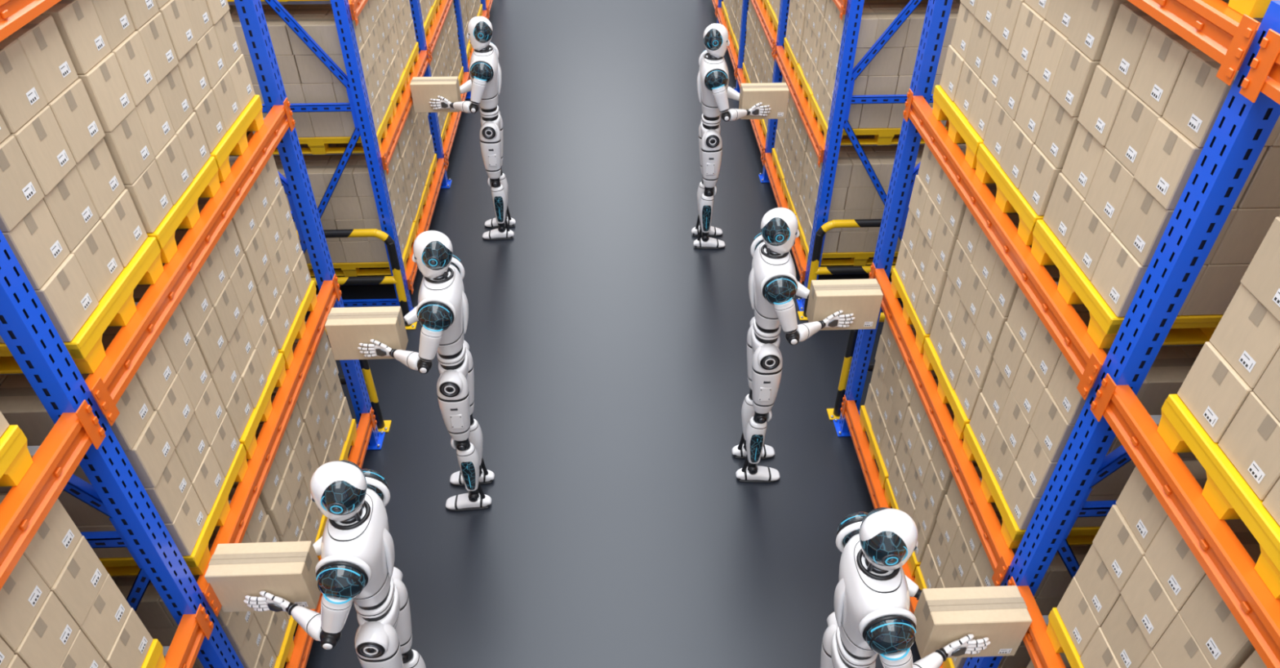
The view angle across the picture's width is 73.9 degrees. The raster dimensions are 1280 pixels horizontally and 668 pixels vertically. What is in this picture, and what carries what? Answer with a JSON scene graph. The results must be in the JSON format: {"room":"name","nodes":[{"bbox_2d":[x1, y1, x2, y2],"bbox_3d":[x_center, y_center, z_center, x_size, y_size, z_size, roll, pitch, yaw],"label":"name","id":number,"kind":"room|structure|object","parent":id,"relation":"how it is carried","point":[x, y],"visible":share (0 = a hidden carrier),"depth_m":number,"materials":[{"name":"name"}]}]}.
{"room":"workspace","nodes":[
{"label":"workspace","id":0,"kind":"room"},
{"bbox_2d":[283,0,921,667],"bbox_3d":[-0.699,-7.748,15.612,28.000,0.001,46.000,-1,39,-2],"label":"floor","id":1,"kind":"structure","parent":0,"point":[619,528],"depth_m":5.62,"materials":[{"name":"grey concrete"}]},
{"bbox_2d":[0,0,385,667],"bbox_3d":[-1.988,1.286,1.979,1.012,3.300,6.077,-1,39,-2],"label":"rack","id":2,"kind":"object","parent":1,"relation":"on","point":[81,434],"visible":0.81,"depth_m":2.80,"materials":[{"name":"blue"}]},
{"bbox_2d":[0,424,33,486],"bbox_3d":[-1.944,0.456,1.944,0.800,0.125,0.548,-1,39,-2],"label":"pallet","id":3,"kind":"object","parent":2,"relation":"on","point":[15,459],"visible":1,"depth_m":2.12,"materials":[{"name":"plastic"}]},
{"bbox_2d":[0,236,164,373],"bbox_3d":[-1.979,-0.089,2.609,0.800,0.125,0.548,-1,39,-2],"label":"pallet","id":4,"kind":"object","parent":2,"relation":"on","point":[117,307],"visible":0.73,"depth_m":2.54,"materials":[{"name":"plastic"}]},
{"bbox_2d":[140,638,166,667],"bbox_3d":[-1.947,1.214,2.565,0.800,0.125,0.548,-1,39,-2],"label":"pallet","id":5,"kind":"object","parent":2,"relation":"on","point":[154,658],"visible":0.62,"depth_m":2.74,"materials":[{"name":"plastic"}]},
{"bbox_2d":[98,443,248,576],"bbox_3d":[-1.982,0.669,3.230,0.800,0.125,0.548,-1,39,-2],"label":"pallet","id":6,"kind":"object","parent":2,"relation":"on","point":[197,562],"visible":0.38,"depth_m":3.11,"materials":[{"name":"plastic"}]},
{"bbox_2d":[0,154,311,558],"bbox_3d":[-2.004,-0.014,3.395,0.793,0.720,1.667,-1,39,-2],"label":"stacked cardboard boxes","id":7,"kind":"object","parent":6,"relation":"on","point":[183,416],"visible":0.51,"depth_m":3.13,"materials":[{"name":"beige cardboard"}]},
{"bbox_2d":[146,155,220,262],"bbox_3d":[-2.002,-0.444,3.042,0.800,0.125,0.548,-1,39,-2],"label":"pallet","id":8,"kind":"object","parent":2,"relation":"on","point":[184,214],"visible":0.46,"depth_m":3.03,"materials":[{"name":"plastic"}]},
{"bbox_2d":[0,0,254,342],"bbox_3d":[-2.004,-0.772,2.773,0.794,0.720,1.665,-1,39,-2],"label":"stacked cardboard boxes","id":9,"kind":"object","parent":8,"relation":"on","point":[110,110],"visible":0.96,"depth_m":2.54,"materials":[{"name":"beige cardboard"}]},
{"bbox_2d":[209,94,263,181],"bbox_3d":[-2.024,-0.799,3.475,0.800,0.125,0.548,-1,39,-2],"label":"pallet","id":10,"kind":"object","parent":2,"relation":"on","point":[234,141],"visible":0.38,"depth_m":3.47,"materials":[{"name":"plastic"}]},
{"bbox_2d":[238,352,286,459],"bbox_3d":[-2.004,0.314,3.663,0.800,0.125,0.548,-1,39,-2],"label":"pallet","id":11,"kind":"object","parent":2,"relation":"on","point":[277,374],"visible":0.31,"depth_m":3.64,"materials":[{"name":"plastic"}]},
{"bbox_2d":[274,615,297,667],"bbox_3d":[-1.984,1.427,3.851,0.800,0.125,0.548,-1,39,-2],"label":"pallet","id":12,"kind":"object","parent":2,"relation":"on","point":[287,645],"visible":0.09,"depth_m":3.84,"materials":[{"name":"plastic"}]},
{"bbox_2d":[111,321,352,667],"bbox_3d":[-2.007,0.744,4.016,0.798,0.720,1.666,-1,39,-2],"label":"stacked cardboard boxes","id":13,"kind":"object","parent":12,"relation":"on","point":[315,434],"visible":0.23,"depth_m":3.89,"materials":[{"name":"beige cardboard"}]},
{"bbox_2d":[277,280,317,368],"bbox_3d":[-2.027,-0.041,4.096,0.800,0.125,0.548,-1,39,-2],"label":"pallet","id":14,"kind":"object","parent":2,"relation":"on","point":[298,327],"visible":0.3,"depth_m":4.08,"materials":[{"name":"plastic"}]},
{"bbox_2d":[314,514,327,558],"bbox_3d":[-2.007,1.072,4.284,0.800,0.125,0.548,-1,39,-2],"label":"pallet","id":15,"kind":"object","parent":2,"relation":"on","point":[323,520],"visible":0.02,"depth_m":4.31,"materials":[{"name":"plastic"}]},
{"bbox_2d":[338,418,356,460],"bbox_3d":[-2.029,0.717,4.717,0.800,0.125,0.548,-1,39,-2],"label":"pallet","id":16,"kind":"object","parent":2,"relation":"on","point":[352,435],"visible":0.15,"depth_m":4.80,"materials":[{"name":"plastic"}]},
{"bbox_3d":[-1.924,1.568,2.133,0.800,0.125,0.548,-1,39,-2],"label":"pallet","id":17,"kind":"object","parent":2,"relation":"on","visible":0},
{"bbox_2d":[0,494,153,667],"bbox_3d":[-1.923,1.240,1.864,0.793,0.720,1.667,-1,39,-2],"label":"stacked cardboard boxes","id":18,"kind":"object","parent":17,"relation":"on","point":[60,606],"visible":0.93,"depth_m":2.31,"materials":[{"name":"beige cardboard"}]},
{"bbox_3d":[-1.921,0.810,1.511,0.800,0.125,0.548,-1,39,-2],"label":"pallet","id":19,"kind":"object","parent":2,"relation":"on","visible":0},
{"bbox_2d":[0,410,9,436],"bbox_3d":[-1.924,0.483,1.243,0.794,0.720,1.665,-1,39,-2],"label":"stacked cardboard boxes","id":20,"kind":"object","parent":19,"relation":"on","point":[4,424],"visible":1,"depth_m":2.10,"materials":[{"name":"beige cardboard"}]},
{"bbox_2d":[243,459,426,667],"bbox_3d":[-1.123,1.114,3.376,0.595,1.800,0.543,20,43,22],"label":"robot","id":21,"kind":"object","parent":1,"relation":"on","point":[355,547],"visible":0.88,"depth_m":2.94,"materials":[{"name":"white plastic"}]},
{"bbox_2d":[204,540,320,612],"bbox_3d":[-1.373,0.893,3.135,0.342,0.226,0.146,-1,39,-2],"label":"cardboard box","id":22,"kind":"object","parent":21,"relation":"attached to","point":[286,570],"visible":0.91,"depth_m":3.07,"materials":[{"name":"beige cardboard"}]},
{"bbox_2d":[296,228,417,329],"bbox_3d":[-2.154,-0.372,5.952,1.040,0.828,0.100,-1,39,-2],"label":"guard rail","id":23,"kind":"object","parent":1,"relation":"on","point":[397,279],"visible":0.4,"depth_m":5.92,"materials":[{"name":"yellow metal"}]},
{"bbox_2d":[324,327,391,431],"bbox_3d":[-2.112,0.284,5.151,1.040,0.828,0.100,-1,39,-2],"label":"guard rail","id":24,"kind":"object","parent":1,"relation":"on","point":[384,425],"visible":0.09,"depth_m":5.22,"materials":[{"name":"yellow metal"}]},
{"bbox_2d":[227,0,493,311],"bbox_3d":[-2.318,-3.875,8.276,1.012,3.300,7.939,-1,39,-2],"label":"rack","id":25,"kind":"object","parent":1,"relation":"on","point":[344,11],"visible":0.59,"depth_m":5.69,"materials":[{"name":"blue metal"}]},
{"bbox_2d":[226,0,330,1],"bbox_3d":[-2.111,-2.147,5.120,0.800,0.125,0.548,-1,39,-2],"label":"pallet","id":26,"kind":"object","parent":25,"relation":"on","point":[227,0],"visible":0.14,"depth_m":4.96,"materials":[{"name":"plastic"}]},
{"bbox_2d":[272,101,393,154],"bbox_3d":[-2.113,-1.389,5.741,0.800,0.125,0.548,-1,39,-2],"label":"pallet","id":27,"kind":"object","parent":25,"relation":"on","point":[317,145],"visible":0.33,"depth_m":5.58,"materials":[{"name":"plastic"}]},
{"bbox_2d":[230,0,416,137],"bbox_3d":[-2.135,-2.072,5.906,0.793,0.720,1.667,-1,39,-2],"label":"stacked cardboard boxes","id":28,"kind":"object","parent":27,"relation":"on","point":[385,34],"visible":0.68,"depth_m":5.33,"materials":[{"name":"beige cardboard"}]},
{"bbox_2d":[306,222,416,276],"bbox_3d":[-2.116,-0.631,6.362,0.800,0.125,0.548,-1,39,-2],"label":"pallet","id":29,"kind":"object","parent":25,"relation":"on","point":[348,269],"visible":0.3,"depth_m":6.20,"materials":[{"name":"plastic"}]},
{"bbox_2d":[273,74,435,263],"bbox_3d":[-2.138,-1.314,6.527,0.798,0.720,1.666,-1,39,-2],"label":"stacked cardboard boxes","id":30,"kind":"object","parent":29,"relation":"on","point":[351,205],"visible":0.45,"depth_m":6.01,"materials":[{"name":"beige cardboard"}]},
{"bbox_2d":[391,69,407,115],"bbox_3d":[-2.136,-1.744,6.174,0.800,0.125,0.548,-1,39,-2],"label":"pallet","id":31,"kind":"object","parent":25,"relation":"on","point":[397,97],"visible":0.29,"depth_m":6.17,"materials":[{"name":"plastic"}]},
{"bbox_2d":[404,42,418,84],"bbox_3d":[-2.159,-2.099,6.607,0.800,0.125,0.548,-1,39,-2],"label":"pallet","id":32,"kind":"object","parent":25,"relation":"on","point":[414,57],"visible":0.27,"depth_m":6.61,"materials":[{"name":"plastic"}]},
{"bbox_2d":[413,185,427,233],"bbox_3d":[-2.139,-0.986,6.795,0.800,0.125,0.548,-1,39,-2],"label":"pallet","id":33,"kind":"object","parent":25,"relation":"on","point":[424,199],"visible":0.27,"depth_m":6.79,"materials":[{"name":"plastic"}]},
{"bbox_2d":[423,7,434,39],"bbox_3d":[-2.192,-2.622,7.246,0.800,0.125,0.548,-1,39,-2],"label":"pallet","id":34,"kind":"object","parent":25,"relation":"on","point":[429,20],"visible":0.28,"depth_m":7.26,"materials":[{"name":"plastic"}]},
{"bbox_2d":[419,0,435,24],"bbox_3d":[-2.215,-3.305,7.410,0.798,0.720,1.666,-1,39,-2],"label":"stacked cardboard boxes","id":35,"kind":"object","parent":34,"relation":"on","point":[425,5],"visible":0.18,"depth_m":7.17,"materials":[{"name":"beige cardboard"}]},
{"bbox_2d":[424,153,437,196],"bbox_3d":[-2.161,-1.341,7.228,0.800,0.125,0.548,-1,39,-2],"label":"pallet","id":36,"kind":"object","parent":25,"relation":"on","point":[433,168],"visible":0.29,"depth_m":7.22,"materials":[{"name":"plastic"}]},
{"bbox_2d":[431,0,443,20],"bbox_3d":[-2.215,-2.977,7.678,0.800,0.125,0.548,-1,39,-2],"label":"pallet","id":37,"kind":"object","parent":25,"relation":"on","point":[436,5],"visible":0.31,"depth_m":7.57,"materials":[{"name":"plastic"}]},
{"bbox_2d":[440,112,449,147],"bbox_3d":[-2.195,-1.864,7.867,0.800,0.125,0.548,-1,39,-2],"label":"pallet","id":38,"kind":"object","parent":25,"relation":"on","point":[446,124],"visible":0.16,"depth_m":7.88,"materials":[{"name":"plastic"}]},
{"bbox_2d":[448,111,453,123],"bbox_3d":[-2.217,-2.219,8.300,0.800,0.125,0.548,-1,39,-2],"label":"pallet","id":39,"kind":"object","parent":25,"relation":"on","point":[450,113],"visible":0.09,"depth_m":8.15,"materials":[{"name":"plastic"}]},
{"bbox_2d":[413,1,462,133],"bbox_3d":[-2.216,-2.547,8.031,0.790,0.720,1.663,-1,39,-2],"label":"stacked cardboard boxes","id":40,"kind":"object","parent":39,"relation":"on","point":[446,61],"visible":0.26,"depth_m":8.13,"materials":[{"name":"beige cardboard"}]},
{"bbox_2d":[458,66,463,86],"bbox_3d":[-2.240,-2.574,8.732,0.800,0.125,0.548,-1,39,-2],"label":"pallet","id":41,"kind":"object","parent":25,"relation":"on","point":[461,73],"visible":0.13,"depth_m":8.81,"materials":[{"name":"plastic"}]},
{"bbox_2d":[466,40,472,58],"bbox_3d":[-2.274,-3.100,9.374,0.800,0.125,0.548,-1,39,-2],"label":"pallet","id":42,"kind":"object","parent":25,"relation":"on","point":[469,47],"visible":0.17,"depth_m":9.37,"materials":[{"name":"plastic"}]},
{"bbox_2d":[476,4,482,16],"bbox_3d":[-2.319,-3.809,10.239,0.800,0.125,0.548,-1,39,-2],"label":"pallet","id":43,"kind":"object","parent":25,"relation":"on","point":[480,11],"visible":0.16,"depth_m":10.31,"materials":[{"name":"plastic"}]},
{"bbox_3d":[-2.296,-3.454,9.806,0.800,0.125,0.548,-1,39,-2],"label":"pallet","id":44,"kind":"object","parent":25,"relation":"on","visible":0},
{"bbox_2d":[459,0,480,49],"bbox_3d":[-2.299,-3.782,9.538,0.794,0.720,1.665,-1,39,-2],"label":"stacked cardboard boxes","id":45,"kind":"object","parent":44,"relation":"on","point":[469,8],"visible":0.22,"depth_m":9.40,"materials":[{"name":"beige cardboard"}]},
{"bbox_2d":[357,230,494,511],"bbox_3d":[-1.075,0.216,4.473,0.595,1.800,0.543,20,43,22],"label":"robot","id":46,"kind":"object","parent":1,"relation":"on","point":[442,310],"visible":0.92,"depth_m":4.18,"materials":[{"name":"white plastic"}]},
{"bbox_2d":[324,306,408,359],"bbox_3d":[-1.354,-0.005,4.231,0.342,0.226,0.146,-1,39,-2],"label":"cardboard box","id":47,"kind":"object","parent":46,"relation":"attached to","point":[346,327],"visible":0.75,"depth_m":4.16,"materials":[{"name":"beige cardboard"}]},
{"bbox_2d":[428,16,515,239],"bbox_3d":[-1.267,-1.542,6.617,0.595,1.800,0.543,-23,45,-26],"label":"robot","id":48,"kind":"object","parent":1,"relation":"on","point":[484,85],"visible":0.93,"depth_m":6.42,"materials":[{"name":"white plastic"}]},
{"bbox_2d":[409,76,461,112],"bbox_3d":[-1.539,-1.809,6.431,0.342,0.226,0.146,-1,39,-2],"label":"cardboard box","id":49,"kind":"object","parent":48,"relation":"attached to","point":[423,89],"visible":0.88,"depth_m":6.36,"materials":[{"name":"beige cardboard"}]},
{"bbox_2d":[691,23,771,248],"bbox_3d":[0.651,-1.460,6.525,0.595,1.800,0.543,20,43,22],"label":"robot","id":50,"kind":"object","parent":1,"relation":"on","point":[713,91],"visible":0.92,"depth_m":6.33,"materials":[{"name":"white plastic"}]},
{"bbox_2d":[738,82,789,119],"bbox_3d":[0.922,-1.740,6.357,0.342,0.226,0.146,-1,39,-2],"label":"cardboard box","id":51,"kind":"object","parent":50,"relation":"attached to","point":[775,95],"visible":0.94,"depth_m":6.29,"materials":[{"name":"beige cardboard"}]},
{"bbox_2d":[731,207,855,482],"bbox_3d":[0.785,0.126,4.589,0.595,1.800,0.543,20,43,22],"label":"robot","id":52,"kind":"object","parent":1,"relation":"on","point":[773,283],"visible":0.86,"depth_m":4.36,"materials":[{"name":"white plastic"}]},
{"bbox_2d":[805,278,883,329],"bbox_3d":[1.058,-0.153,4.422,0.342,0.226,0.146,-1,39,-2],"label":"cardboard box","id":53,"kind":"object","parent":52,"relation":"attached to","point":[862,298],"visible":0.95,"depth_m":4.35,"materials":[{"name":"beige cardboard"}]},
{"bbox_2d":[711,0,949,311],"bbox_3d":[1.543,-3.966,8.403,1.012,3.300,7.939,-1,39,-2],"label":"rack","id":54,"kind":"object","parent":1,"relation":"on","point":[827,153],"visible":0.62,"depth_m":5.81,"materials":[{"name":"blue"}]},
{"bbox_2d":[721,1,728,26],"bbox_3d":[1.418,-3.897,10.363,0.800,0.125,0.548,-1,39,-2],"label":"pallet","id":55,"kind":"object","parent":54,"relation":"on","point":[723,7],"visible":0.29,"depth_m":10.32,"materials":[{"name":"plastic"}]},
{"bbox_2d":[726,17,734,44],"bbox_3d":[1.440,-3.543,9.930,0.800,0.125,0.548,-1,39,-2],"label":"pallet","id":56,"kind":"object","parent":54,"relation":"on","point":[729,27],"visible":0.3,"depth_m":9.90,"materials":[{"name":"plastic"}]},
{"bbox_2d":[723,0,742,45],"bbox_3d":[1.445,-3.870,9.661,0.794,0.720,1.665,-1,39,-2],"label":"stacked cardboard boxes","id":57,"kind":"object","parent":56,"relation":"on","point":[734,7],"visible":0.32,"depth_m":9.55,"materials":[{"name":"beige cardboard"}]},
{"bbox_2d":[733,34,738,55],"bbox_3d":[1.463,-3.188,9.497,0.800,0.125,0.548,-1,39,-2],"label":"pallet","id":58,"kind":"object","parent":54,"relation":"on","point":[735,46],"visible":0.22,"depth_m":9.49,"materials":[{"name":"plastic"}]},
{"bbox_2d":[742,62,750,83],"bbox_3d":[1.497,-2.662,8.856,0.800,0.125,0.548,-1,39,-2],"label":"pallet","id":59,"kind":"object","parent":54,"relation":"on","point":[745,75],"visible":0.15,"depth_m":8.87,"materials":[{"name":"plastic"}]},
{"bbox_2d":[758,119,767,139],"bbox_3d":[1.542,-1.953,7.990,0.800,0.125,0.548,-1,39,-2],"label":"pallet","id":60,"kind":"object","parent":54,"relation":"on","point":[762,122],"visible":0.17,"depth_m":7.93,"materials":[{"name":"plastic"}]},
{"bbox_2d":[760,0,769,16],"bbox_3d":[1.522,-3.066,7.802,0.800,0.125,0.548,-1,39,-2],"label":"pallet","id":61,"kind":"object","parent":54,"relation":"on","point":[765,2],"visible":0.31,"depth_m":7.64,"materials":[{"name":"plastic"}]},
{"bbox_2d":[768,0,780,21],"bbox_3d":[1.524,-3.393,7.533,0.798,0.720,1.666,-1,39,-2],"label":"stacked cardboard boxes","id":62,"kind":"object","parent":61,"relation":"on","point":[775,4],"visible":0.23,"depth_m":7.25,"materials":[{"name":"beige cardboard"}]},
{"bbox_2d":[768,3,778,36],"bbox_3d":[1.545,-2.711,7.369,0.800,0.125,0.548,-1,39,-2],"label":"pallet","id":63,"kind":"object","parent":54,"relation":"on","point":[771,15],"visible":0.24,"depth_m":7.36,"materials":[{"name":"plastic"}]},
{"bbox_2d":[771,147,784,191],"bbox_3d":[1.576,-1.429,7.351,0.800,0.125,0.548,-1,39,-2],"label":"pallet","id":64,"kind":"object","parent":54,"relation":"on","point":[775,162],"visible":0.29,"depth_m":7.32,"materials":[{"name":"plastic"}]},
{"bbox_2d":[782,179,796,214],"bbox_3d":[1.599,-1.075,6.919,0.800,0.125,0.548,-1,39,-2],"label":"pallet","id":65,"kind":"object","parent":54,"relation":"on","point":[785,192],"visible":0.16,"depth_m":6.90,"materials":[{"name":"plastic"}]},
{"bbox_2d":[774,69,924,253],"bbox_3d":[1.601,-1.403,6.650,0.798,0.720,1.666,-1,39,-2],"label":"stacked cardboard boxes","id":66,"kind":"object","parent":65,"relation":"on","point":[855,196],"visible":0.5,"depth_m":6.12,"materials":[{"name":"beige cardboard"}]},
{"bbox_2d":[783,37,799,78],"bbox_3d":[1.578,-2.187,6.730,0.800,0.125,0.548,-1,39,-2],"label":"pallet","id":67,"kind":"object","parent":54,"relation":"on","point":[793,62],"visible":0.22,"depth_m":6.71,"materials":[{"name":"plastic"}]},
{"bbox_2d":[796,64,813,110],"bbox_3d":[1.601,-1.833,6.298,0.800,0.125,0.548,-1,39,-2],"label":"pallet","id":68,"kind":"object","parent":54,"relation":"on","point":[806,91],"visible":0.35,"depth_m":6.27,"materials":[{"name":"plastic"}]},
{"bbox_2d":[785,0,959,128],"bbox_3d":[1.603,-2.160,6.029,0.793,0.720,1.667,-1,39,-2],"label":"stacked cardboard boxes","id":69,"kind":"object","parent":68,"relation":"on","point":[815,28],"visible":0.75,"depth_m":5.44,"materials":[{"name":"beige cardboard"}]},
{"bbox_2d":[795,214,898,266],"bbox_3d":[1.621,-0.720,6.486,0.800,0.125,0.548,-1,39,-2],"label":"pallet","id":70,"kind":"object","parent":54,"relation":"on","point":[857,258],"visible":0.19,"depth_m":6.31,"materials":[{"name":"plastic"}]},
{"bbox_2d":[810,95,946,145],"bbox_3d":[1.624,-1.478,5.865,0.800,0.125,0.548,-1,39,-2],"label":"pallet","id":71,"kind":"object","parent":54,"relation":"on","point":[882,136],"visible":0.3,"depth_m":5.70,"materials":[{"name":"plastic"}]},
{"bbox_3d":[1.520,-2.308,8.423,0.800,0.125,0.548,-1,39,-2],"label":"pallet","id":72,"kind":"object","parent":54,"relation":"on","visible":0},
{"bbox_2d":[743,0,789,129],"bbox_3d":[1.520,-2.635,8.154,0.790,0.720,1.663,-1,39,-2],"label":"stacked cardboard boxes","id":73,"kind":"object","parent":72,"relation":"on","point":[758,61],"visible":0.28,"depth_m":8.23,"materials":[{"name":"beige cardboard"}]},
{"bbox_2d":[797,218,895,319],"bbox_3d":[1.699,-0.463,6.079,1.040,0.828,0.100,-1,39,-2],"label":"guard rail","id":74,"kind":"object","parent":1,"relation":"on","point":[815,269],"visible":0.45,"depth_m":5.97,"materials":[{"name":"yellow metal"}]},
{"bbox_2d":[826,312,884,420],"bbox_3d":[1.741,0.193,5.278,1.040,0.828,0.100,-1,39,-2],"label":"guard rail","id":75,"kind":"object","parent":1,"relation":"on","point":[835,412],"visible":0.09,"depth_m":5.26,"materials":[{"name":"yellow metal"}]},
{"bbox_2d":[820,506,990,667],"bbox_3d":[0.897,1.236,3.236,0.595,1.800,0.543,-23,45,-26],"label":"robot","id":76,"kind":"object","parent":1,"relation":"on","point":[872,615],"visible":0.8,"depth_m":2.73,"materials":[{"name":"white plastic"}]},
{"bbox_2d":[913,585,1031,657],"bbox_3d":[1.171,1.026,3.031,0.342,0.226,0.146,-1,39,-2],"label":"cardboard box","id":77,"kind":"object","parent":76,"relation":"attached to","point":[944,615],"visible":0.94,"depth_m":2.96,"materials":[{"name":"beige cardboard"}]},
{"bbox_2d":[832,0,1279,667],"bbox_3d":[1.873,1.195,2.107,1.012,3.300,6.077,-1,39,-2],"label":"rack","id":78,"kind":"object","parent":1,"relation":"on","point":[1248,46],"visible":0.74,"depth_m":2.46,"materials":[{"name":"blue"}]},
{"bbox_2d":[859,404,888,488],"bbox_3d":[1.708,0.629,4.840,0.800,0.125,0.548,-1,39,-2],"label":"pallet","id":79,"kind":"object","parent":78,"relation":"on","point":[864,421],"visible":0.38,"depth_m":4.79,"materials":[{"name":"plastic"}]},
{"bbox_2d":[884,478,920,576],"bbox_3d":[1.730,0.984,4.408,0.800,0.125,0.548,-1,39,-2],"label":"pallet","id":80,"kind":"object","parent":78,"relation":"on","point":[912,562],"visible":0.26,"depth_m":4.45,"materials":[{"name":"plastic"}]},
{"bbox_2d":[864,307,1091,667],"bbox_3d":[1.732,0.656,4.139,0.798,0.720,1.666,-1,39,-2],"label":"stacked cardboard boxes","id":81,"kind":"object","parent":80,"relation":"on","point":[950,551],"visible":0.36,"depth_m":3.98,"materials":[{"name":"beige cardboard"}]},
{"bbox_2d":[890,267,930,353],"bbox_3d":[1.710,-0.129,4.219,0.800,0.125,0.548,-1,39,-2],"label":"pallet","id":82,"kind":"object","parent":78,"relation":"on","point":[909,314],"visible":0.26,"depth_m":4.18,"materials":[{"name":"plastic"}]},
{"bbox_2d":[922,337,970,439],"bbox_3d":[1.733,0.226,3.787,0.800,0.125,0.548,-1,39,-2],"label":"pallet","id":83,"kind":"object","parent":78,"relation":"on","point":[947,393],"visible":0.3,"depth_m":3.74,"materials":[{"name":"plastic"}]},
{"bbox_2d":[894,142,1203,528],"bbox_3d":[1.735,-0.102,3.518,0.793,0.720,1.667,-1,39,-2],"label":"stacked cardboard boxes","id":84,"kind":"object","parent":83,"relation":"on","point":[1018,391],"visible":0.35,"depth_m":3.24,"materials":[{"name":"beige cardboard"}]},
{"bbox_2d":[932,84,983,168],"bbox_3d":[1.713,-0.887,3.598,0.800,0.125,0.548,-1,39,-2],"label":"pallet","id":85,"kind":"object","parent":78,"relation":"on","point":[961,131],"visible":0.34,"depth_m":3.56,"materials":[{"name":"plastic"}]},
{"bbox_2d":[914,565,1026,667],"bbox_3d":[1.753,1.338,3.975,0.800,0.125,0.548,-1,39,-2],"label":"pallet","id":86,"kind":"object","parent":78,"relation":"on","point":[919,580],"visible":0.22,"depth_m":4.07,"materials":[{"name":"plastic"}]},
{"bbox_2d":[975,143,1044,245],"bbox_3d":[1.735,-0.532,3.165,0.800,0.125,0.548,-1,39,-2],"label":"pallet","id":87,"kind":"object","parent":78,"relation":"on","point":[1009,198],"visible":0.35,"depth_m":3.13,"materials":[{"name":"plastic"}]},
{"bbox_2d":[939,0,1279,316],"bbox_3d":[1.740,-0.860,2.897,0.794,0.720,1.665,-1,39,-2],"label":"stacked cardboard boxes","id":88,"kind":"object","parent":87,"relation":"on","point":[1100,114],"visible":0.77,"depth_m":2.52,"materials":[{"name":"beige cardboard"}]},
{"bbox_2d":[962,423,1100,548],"bbox_3d":[1.755,0.580,3.354,0.800,0.125,0.548,-1,39,-2],"label":"pallet","id":89,"kind":"object","parent":78,"relation":"on","point":[1012,535],"visible":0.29,"depth_m":3.22,"materials":[{"name":"plastic"}]},
{"bbox_2d":[1045,607,1084,667],"bbox_3d":[1.790,1.125,2.689,0.800,0.125,0.548,-1,39,-2],"label":"pallet","id":90,"kind":"object","parent":78,"relation":"on","point":[1060,639],"visible":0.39,"depth_m":2.80,"materials":[{"name":"plastic"}]},
{"bbox_2d":[1031,219,1223,348],"bbox_3d":[1.758,-0.178,2.733,0.800,0.125,0.548,-1,39,-2],"label":"pallet","id":91,"kind":"object","parent":78,"relation":"on","point":[1074,286],"visible":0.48,"depth_m":2.60,"materials":[{"name":"plastic"}]},
{"bbox_2d":[1156,394,1279,598],"bbox_3d":[1.793,0.367,2.068,0.800,0.125,0.548,-1,39,-2],"label":"pallet","id":92,"kind":"object","parent":78,"relation":"on","point":[1229,495],"visible":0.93,"depth_m":2.04,"materials":[{"name":"plastic"}]},
{"bbox_2d":[1227,0,1279,17],"bbox_3d":[1.761,-0.940,2.108,0.800,0.125,0.548,-1,39,-2],"label":"pallet","id":93,"kind":"object","parent":78,"relation":"on","point":[1252,8],"visible":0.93,"depth_m":1.93,"materials":[{"name":"plastic"}]},
{"bbox_3d":[1.810,2.238,2.877,0.800,0.125,0.548,-1,39,-2],"label":"pallet","id":94,"kind":"object","parent":78,"relation":"on","visible":0},
{"bbox_2d":[1026,652,1071,667],"bbox_3d":[1.812,1.910,2.609,0.798,0.720,1.666,-1,39,-2],"label":"stacked cardboard boxes","id":95,"kind":"object","parent":94,"relation":"on","point":[1063,655],"visible":0.02,"depth_m":2.99,"materials":[{"name":"beige cardboard"}]},
{"bbox_3d":[1.813,1.480,2.256,0.800,0.125,0.548,-1,39,-2],"label":"pallet","id":96,"kind":"object","parent":78,"relation":"on","visible":0},
{"bbox_2d":[1056,460,1266,667],"bbox_3d":[1.815,1.152,1.987,0.793,0.720,1.667,-1,39,-2],"label":"stacked cardboard boxes","id":97,"kind":"object","parent":96,"relation":"on","point":[1140,597],"visible":0.6,"depth_m":2.35,"materials":[{"name":"beige cardboard"}]},
{"bbox_3d":[1.816,0.722,1.635,0.800,0.125,0.548,-1,39,-2],"label":"pallet","id":98,"kind":"object","parent":78,"relation":"on","visible":0},
{"bbox_2d":[1177,216,1279,525],"bbox_3d":[1.821,0.394,1.366,0.794,0.720,1.665,-1,39,-2],"label":"stacked cardboard boxes","id":99,"kind":"object","parent":98,"relation":"on","point":[1232,388],"visible":1,"depth_m":1.97,"materials":[{"name":"beige cardboard"}]},
{"bbox_3d":[-3.328,-2.614,6.733,1.012,3.300,4.039,-1,39,-2],"label":"rack","id":100,"kind":"object","parent":1,"relation":"on","visible":0},
{"bbox_3d":[-3.225,-1.718,6.138,0.800,0.125,0.548,-1,39,-2],"label":"pallet","id":101,"kind":"object","parent":100,"relation":"on","visible":0},
{"bbox_2d":[228,4,236,14],"bbox_3d":[-3.224,-2.046,5.870,0.790,0.720,1.663,-1,39,-2],"label":"stacked cardboard boxes","id":102,"kind":"object","parent":101,"relation":"on","point":[232,7],"visible":0.02,"depth_m":5.94,"materials":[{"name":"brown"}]}
]}

